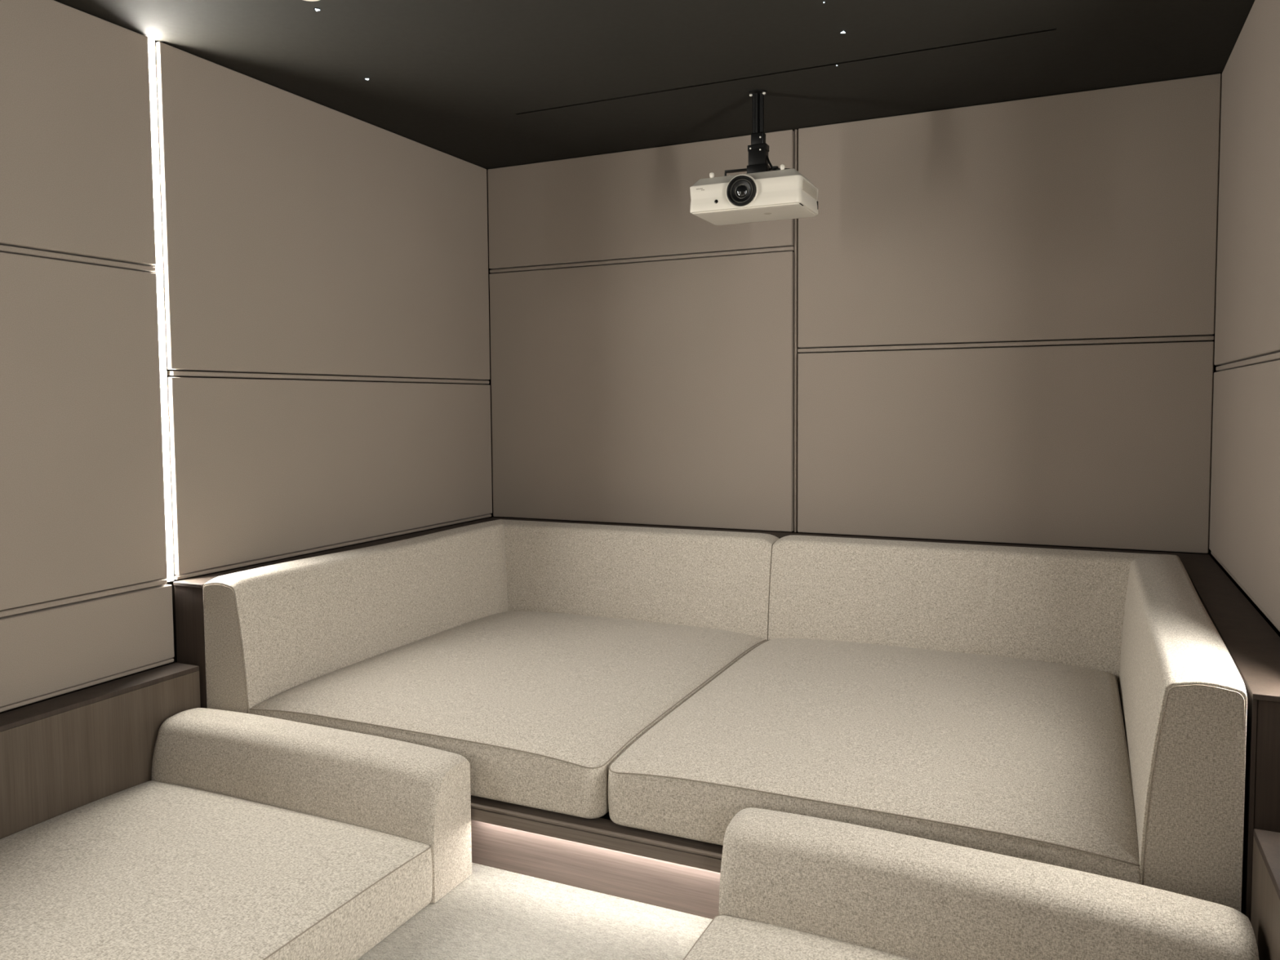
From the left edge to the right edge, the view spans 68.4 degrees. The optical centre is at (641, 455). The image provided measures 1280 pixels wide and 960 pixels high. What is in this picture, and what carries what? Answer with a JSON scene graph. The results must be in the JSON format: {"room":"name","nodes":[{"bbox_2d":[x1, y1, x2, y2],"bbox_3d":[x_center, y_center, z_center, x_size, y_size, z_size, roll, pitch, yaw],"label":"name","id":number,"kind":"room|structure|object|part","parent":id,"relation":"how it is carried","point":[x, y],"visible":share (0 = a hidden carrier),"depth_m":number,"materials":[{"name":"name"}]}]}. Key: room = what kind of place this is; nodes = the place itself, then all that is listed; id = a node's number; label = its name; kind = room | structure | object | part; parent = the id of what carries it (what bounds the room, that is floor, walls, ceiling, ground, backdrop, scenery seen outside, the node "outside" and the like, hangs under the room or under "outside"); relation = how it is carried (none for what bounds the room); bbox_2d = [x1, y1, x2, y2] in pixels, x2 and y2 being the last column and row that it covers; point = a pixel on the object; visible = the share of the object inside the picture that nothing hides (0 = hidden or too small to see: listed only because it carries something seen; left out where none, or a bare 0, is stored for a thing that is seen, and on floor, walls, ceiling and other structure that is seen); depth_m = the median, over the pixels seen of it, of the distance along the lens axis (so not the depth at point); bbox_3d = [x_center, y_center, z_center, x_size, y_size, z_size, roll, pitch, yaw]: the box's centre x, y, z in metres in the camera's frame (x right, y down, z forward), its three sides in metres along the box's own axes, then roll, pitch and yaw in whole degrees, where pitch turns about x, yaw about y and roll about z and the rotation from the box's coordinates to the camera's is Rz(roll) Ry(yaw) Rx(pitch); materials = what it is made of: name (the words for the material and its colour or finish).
{"room":"home theater","nodes":[
{"label":"home theater","id":0,"kind":"room"},
{"bbox_2d":[0,369,489,714],"bbox_3d":[-2.125,-0.013,2.007,0.148,2.472,6.450,1,4,25],"label":"wall","id":1,"kind":"structure","parent":0,"point":[171,583],"depth_m":3.26,"materials":[{"name":"black"}]},
{"bbox_2d":[0,244,155,272],"bbox_3d":[-1.940,-0.540,2.155,0.044,0.016,1.844,1,4,25],"label":"trim","id":2,"kind":"structure","parent":1,"relation":"attached to","point":[7,249],"depth_m":2.74,"materials":[{"name":"grey metal"}]},
{"bbox_2d":[0,0,155,266],"bbox_3d":[-1.940,-0.904,2.133,0.050,0.706,1.840,1,4,25],"label":"wall panel","id":3,"kind":"object","parent":1,"relation":"attached to","point":[76,161],"visible":0.86,"depth_m":2.72,"materials":[{"name":"beige fabric"}]},
{"bbox_2d":[0,578,167,617],"bbox_3d":[-1.932,0.454,2.212,0.044,0.016,1.844,1,4,25],"label":"trim","id":4,"kind":"structure","parent":1,"relation":"attached to","point":[51,603],"depth_m":2.77,"materials":[{"name":"beige fabric"}]},
{"bbox_2d":[0,252,167,610],"bbox_3d":[-1.933,-0.043,2.182,0.050,0.972,1.840,1,4,25],"label":"wall panel","id":5,"kind":"object","parent":1,"relation":"attached to","point":[82,497],"visible":1,"depth_m":2.75,"materials":[{"name":"beige fabric"}]},
{"bbox_2d":[0,657,173,711],"bbox_3d":[-1.927,0.714,2.233,0.044,0.012,1.859,1,4,25],"label":"trim","id":6,"kind":"structure","parent":1,"relation":"attached to","point":[8,707],"depth_m":2.79,"materials":[{"name":"beige fabric"}]},
{"bbox_2d":[0,584,174,706],"bbox_3d":[-1.925,0.586,2.225,0.050,0.240,1.855,1,4,25],"label":"wall panel","id":7,"kind":"object","parent":1,"relation":"attached to","point":[46,651],"visible":0.85,"depth_m":2.78,"materials":[{"name":"beige fabric"}]},
{"bbox_2d":[0,662,200,839],"bbox_3d":[-2.349,1.017,1.129,0.106,0.458,4.248,1,4,25],"label":"wainscot","id":8,"kind":"structure","parent":1,"relation":"attached to","point":[60,755],"depth_m":2.68,"materials":[{"name":"brown wood"}]},
{"bbox_2d":[147,37,173,582],"bbox_3d":[-1.546,-0.452,3.015,0.034,1.718,0.026,1,4,25],"label":"light strip","id":9,"kind":"object","parent":1,"relation":"attached to","point":[151,42],"visible":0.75,"depth_m":3.01,"materials":[{"name":"white plastic"}]},
{"bbox_2d":[155,41,489,379],"bbox_3d":[-1.157,-0.844,3.840,0.050,1.032,1.825,1,4,25],"label":"wall panel","id":10,"kind":"object","parent":1,"relation":"attached to","point":[300,235],"visible":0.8,"depth_m":3.55,"materials":[{"name":"beige fabric"}]},
{"bbox_2d":[166,370,488,383],"bbox_3d":[-1.154,-0.318,3.875,0.044,0.016,1.816,1,4,25],"label":"trim","id":11,"kind":"structure","parent":1,"relation":"attached to","point":[169,373],"depth_m":3.59,"materials":[{"name":"grey metal"}]},
{"bbox_2d":[166,377,492,574],"bbox_3d":[-1.151,0.016,3.889,0.050,0.644,1.825,1,4,25],"label":"wall panel","id":12,"kind":"object","parent":1,"relation":"attached to","point":[260,468],"visible":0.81,"depth_m":3.61,"materials":[{"name":"beige fabric"}]},
{"bbox_2d":[173,514,491,579],"bbox_3d":[-1.152,0.348,3.908,0.044,0.013,1.828,1,4,25],"label":"trim","id":13,"kind":"structure","parent":1,"relation":"attached to","point":[394,534],"depth_m":3.63,"materials":[{"name":"beige fabric"}]},
{"bbox_2d":[357,862,712,959],"bbox_3d":[-0.595,1.279,1.381,3.495,0.120,6.450,1,4,25],"label":"floor","id":14,"kind":"structure","parent":0,"point":[494,913],"depth_m":2.33,"materials":[{"name":"beige carpet"}]},
{"bbox_2d":[0,707,471,959],"bbox_3d":[-1.241,1.003,2.147,1.057,0.350,1.437,1,4,25],"label":"chaise lounger","id":15,"kind":"object","parent":14,"relation":"on","point":[250,837],"visible":1,"depth_m":2.38,"materials":[{"name":"beige fabric"}]},
{"bbox_3d":[-1.275,1.091,2.076,1.057,0.183,1.270,1,4,25],"label":"seat","id":16,"kind":"part","parent":15,"relation":"part of","materials":[{"name":"beige fabric"}]},
{"bbox_3d":[-0.978,0.968,2.719,1.051,0.350,0.176,1,4,25],"label":"backrest","id":17,"kind":"part","parent":15,"relation":"part of","materials":[{"name":"beige fabric"}]},
{"bbox_2d":[471,795,723,919],"bbox_3d":[0.252,1.013,3.187,2.802,0.192,1.687,1,4,25],"label":"step platform","id":18,"kind":"object","parent":14,"relation":"on","point":[601,855],"visible":0.14,"depth_m":2.47,"materials":[{"name":"brown wood"}]},
{"bbox_2d":[203,519,779,818],"bbox_3d":[-0.404,0.622,3.466,1.415,0.552,1.666,1,4,25],"label":"sofa","id":19,"kind":"object","parent":18,"relation":"on","point":[533,653],"visible":0.8,"depth_m":3.29,"materials":[{"name":"beige fabric"}]},
{"bbox_3d":[-0.948,0.612,3.716,0.185,0.552,1.661,1,4,26],"label":"armrest","id":20,"kind":"part","parent":19,"relation":"part of","materials":[{"name":"beige fabric"}]},
{"bbox_2d":[248,611,765,818],"bbox_3d":[-0.362,0.805,3.355,1.238,0.191,1.478,1,4,25],"label":"seat cushion","id":21,"kind":"object","parent":19,"relation":"on","point":[540,706],"depth_m":2.99,"materials":[{"name":"beige fabric"}]},
{"bbox_3d":[-0.087,0.584,4.115,1.381,0.549,0.220,1,4,25],"label":"backrest","id":22,"kind":"part","parent":19,"relation":"part of","materials":[{"name":"beige fabric"}]},
{"bbox_2d":[608,534,1247,911],"bbox_3d":[0.894,0.646,2.870,1.436,0.552,1.665,1,4,25],"label":"sofa","id":23,"kind":"object","parent":18,"relation":"on","point":[1081,710],"visible":0.99,"depth_m":2.51,"materials":[{"name":"beige fabric"}]},
{"bbox_2d":[608,638,1141,884],"bbox_3d":[0.767,0.826,2.837,1.234,0.190,1.478,1,4,25],"label":"seat cushion","id":24,"kind":"object","parent":23,"relation":"on","point":[1024,753],"depth_m":2.44,"materials":[{"name":"beige fabric"}]},
{"bbox_3d":[1.196,0.608,3.528,1.435,0.549,0.215,1,4,25],"label":"backrest","id":25,"kind":"part","parent":23,"relation":"part of","materials":[{"name":"beige fabric"}]},
{"bbox_3d":[1.448,0.656,2.618,0.186,0.552,1.664,1,4,26],"label":"armrest","id":26,"kind":"part","parent":23,"relation":"part of","materials":[{"name":"beige fabric"}]},
{"bbox_2d":[173,516,1279,921],"bbox_3d":[0.279,0.743,3.263,3.095,0.722,1.846,1,4,25],"label":"surround","id":27,"kind":"object","parent":14,"relation":"on","point":[1253,646],"visible":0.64,"depth_m":2.34,"materials":[{"name":"brown wood"}]},
{"bbox_3d":[-1.089,0.729,3.806,0.127,0.710,1.685,1,4,26],"label":"panel","id":28,"kind":"part","parent":27,"relation":"part of","materials":[{"name":"brown wood"}]},
{"bbox_3d":[1.592,0.779,2.573,0.132,0.710,1.685,1,4,25],"label":"panel","id":29,"kind":"part","parent":27,"relation":"part of","materials":[{"name":"brown wood"}]},
{"bbox_2d":[683,807,1258,959],"bbox_3d":[0.403,1.033,1.391,1.018,0.350,1.436,1,4,25],"label":"chaise lounger","id":30,"kind":"object","parent":14,"relation":"on","point":[793,886],"visible":1,"depth_m":1.91,"materials":[{"name":"beige fabric"}]},
{"bbox_3d":[0.367,1.121,1.317,1.018,0.183,1.261,1,4,25],"label":"seat","id":31,"kind":"part","parent":30,"relation":"part of","materials":[{"name":"beige fabric"}]},
{"bbox_2d":[54,0,1254,171],"bbox_3d":[-0.615,-1.279,1.235,3.495,0.120,6.450,1,4,25],"label":"ceiling","id":32,"kind":"structure","parent":0,"point":[451,77],"depth_m":3.13,"materials":[{"name":"black paint"}]},
{"bbox_2d":[724,89,790,176],"bbox_3d":[0.439,-1.195,3.559,0.236,0.328,0.131,1,4,25],"label":"mount","id":33,"kind":"object","parent":32,"relation":"attached to","point":[758,159],"visible":0.84,"depth_m":3.51,"materials":[{"name":"black metal"}]},
{"bbox_3d":[0.377,-1.055,3.556,0.129,0.050,0.026,1,3,20],"label":"arm","id":34,"kind":"part","parent":33,"relation":"part of","materials":[{"name":"black metal"}]},
{"bbox_2d":[689,164,817,225],"bbox_3d":[0.421,-0.971,3.504,0.422,0.151,0.292,1,4,25],"label":"projector","id":35,"kind":"object","parent":33,"relation":"hanging from","point":[783,193],"visible":1,"depth_m":3.41,"materials":[{"name":"beige plastic"}]},
{"bbox_3d":[0.360,-0.952,3.386,0.045,0.045,0.009,1,4,25],"label":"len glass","id":36,"kind":"part","parent":35,"relation":"part of","materials":[{"name":"black"}]},
{"bbox_2d":[801,178,817,199],"bbox_3d":[0.610,-0.967,3.418,0.005,0.038,0.202,1,4,25],"label":"grille","id":37,"kind":"object","parent":35,"relation":"attached to","point":[808,190],"depth_m":3.41,"materials":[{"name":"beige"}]},
{"bbox_3d":[0.435,-1.354,3.517,0.068,0.006,0.068,1,4,25],"label":"ceiling plate","id":38,"kind":"part","parent":33,"relation":"part of","materials":[{"name":"black metal"}]},
{"bbox_2d":[514,27,1057,115],"bbox_3d":[0.396,-1.376,3.345,1.976,0.061,0.017,1,4,25],"label":"ceiling vent","id":39,"kind":"object","parent":32,"relation":"in","point":[1055,28],"visible":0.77,"depth_m":3.28,"materials":[{"name":"black metal"}]},
{"bbox_2d":[486,76,1222,570],"bbox_3d":[0.711,-0.158,4.167,3.495,2.472,0.148,1,4,25],"label":"wall","id":40,"kind":"structure","parent":0,"point":[489,269],"depth_m":3.83,"materials":[{"name":"black"}]},
{"bbox_2d":[487,129,794,269],"bbox_3d":[-0.047,-1.155,4.344,1.536,0.485,0.050,1,4,25],"label":"wall panel","id":41,"kind":"object","parent":40,"relation":"attached to","point":[632,204],"visible":0.92,"depth_m":4.34,"materials":[{"name":"beige fabric"}]},
{"bbox_2d":[488,250,794,532],"bbox_3d":[-0.040,-0.287,4.393,1.536,1.207,0.050,1,4,25],"label":"wall panel","id":42,"kind":"object","parent":40,"relation":"attached to","point":[652,393],"visible":1,"depth_m":4.33,"materials":[{"name":"beige fabric"}]},
{"bbox_2d":[489,246,794,273],"bbox_3d":[-0.043,-0.901,4.361,1.539,0.016,0.044,1,4,25],"label":"trim","id":43,"kind":"structure","parent":40,"relation":"attached to","point":[785,248],"depth_m":4.30,"materials":[{"name":"grey metal"}]},
{"bbox_2d":[793,128,798,532],"bbox_3d":[0.668,-0.528,4.061,0.012,1.720,0.034,1,4,25],"label":"trim","id":44,"kind":"structure","parent":40,"relation":"attached to","point":[796,131],"depth_m":4.05,"materials":[{"name":"grey metal"}]},
{"bbox_2d":[797,341,1213,553],"bbox_3d":[1.378,-0.043,3.755,1.533,0.771,0.050,1,4,25],"label":"wall panel","id":45,"kind":"object","parent":40,"relation":"attached to","point":[1091,446],"visible":1,"depth_m":3.69,"materials":[{"name":"beige fabric"}]},
{"bbox_2d":[797,335,1213,352],"bbox_3d":[1.376,-0.440,3.736,1.536,0.016,0.044,1,4,25],"label":"trim","id":46,"kind":"structure","parent":40,"relation":"attached to","point":[1208,338],"depth_m":3.68,"materials":[{"name":"metal"}]},
{"bbox_2d":[797,73,1221,347],"bbox_3d":[1.372,-0.911,3.706,1.533,0.921,0.050,1,4,25],"label":"wall panel","id":47,"kind":"object","parent":40,"relation":"attached to","point":[1093,214],"visible":1,"depth_m":3.64,"materials":[{"name":"beige fabric"}]},
{"bbox_2d":[1222,567,1279,636],"bbox_3d":[0.916,0.043,0.611,0.148,2.472,6.450,1,4,25],"label":"wall","id":48,"kind":"structure","parent":0,"point":[1228,575],"depth_m":2.87,"materials":[{"name":"black"}]},
{"bbox_2d":[1208,360,1279,627],"bbox_3d":[1.707,0.070,2.576,0.050,0.644,1.825,1,4,25],"label":"wall panel","id":49,"kind":"object","parent":48,"relation":"attached to","point":[1245,509],"visible":1,"depth_m":2.68,"materials":[{"name":"beige fabric"}]},
{"bbox_2d":[1210,551,1279,631],"bbox_3d":[1.712,0.401,2.593,0.044,0.013,1.828,1,4,25],"label":"trim","id":50,"kind":"structure","parent":48,"relation":"attached to","point":[1255,602],"depth_m":2.68,"materials":[{"name":"beige fabric"}]},
{"bbox_2d":[1213,0,1279,364],"bbox_3d":[1.700,-0.791,2.527,0.050,1.032,1.825,1,4,25],"label":"wall panel","id":51,"kind":"object","parent":48,"relation":"attached to","point":[1247,300],"visible":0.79,"depth_m":2.74,"materials":[{"name":"beige fabric"}]},
{"bbox_2d":[1215,351,1279,370],"bbox_3d":[1.707,-0.264,2.555,0.044,0.016,1.828,1,4,25],"label":"trim","id":52,"kind":"structure","parent":48,"relation":"attached to","point":[1273,357],"depth_m":2.72,"materials":[{"name":"metal"}]},
{"bbox_2d":[1250,828,1279,959],"bbox_3d":[0.357,1.067,-0.114,0.123,0.458,4.248,1,4,25],"label":"wainscot","id":53,"kind":"structure","parent":48,"relation":"attached to","point":[1265,892],"depth_m":1.72,"materials":[{"name":"brown wood"}]}
]}

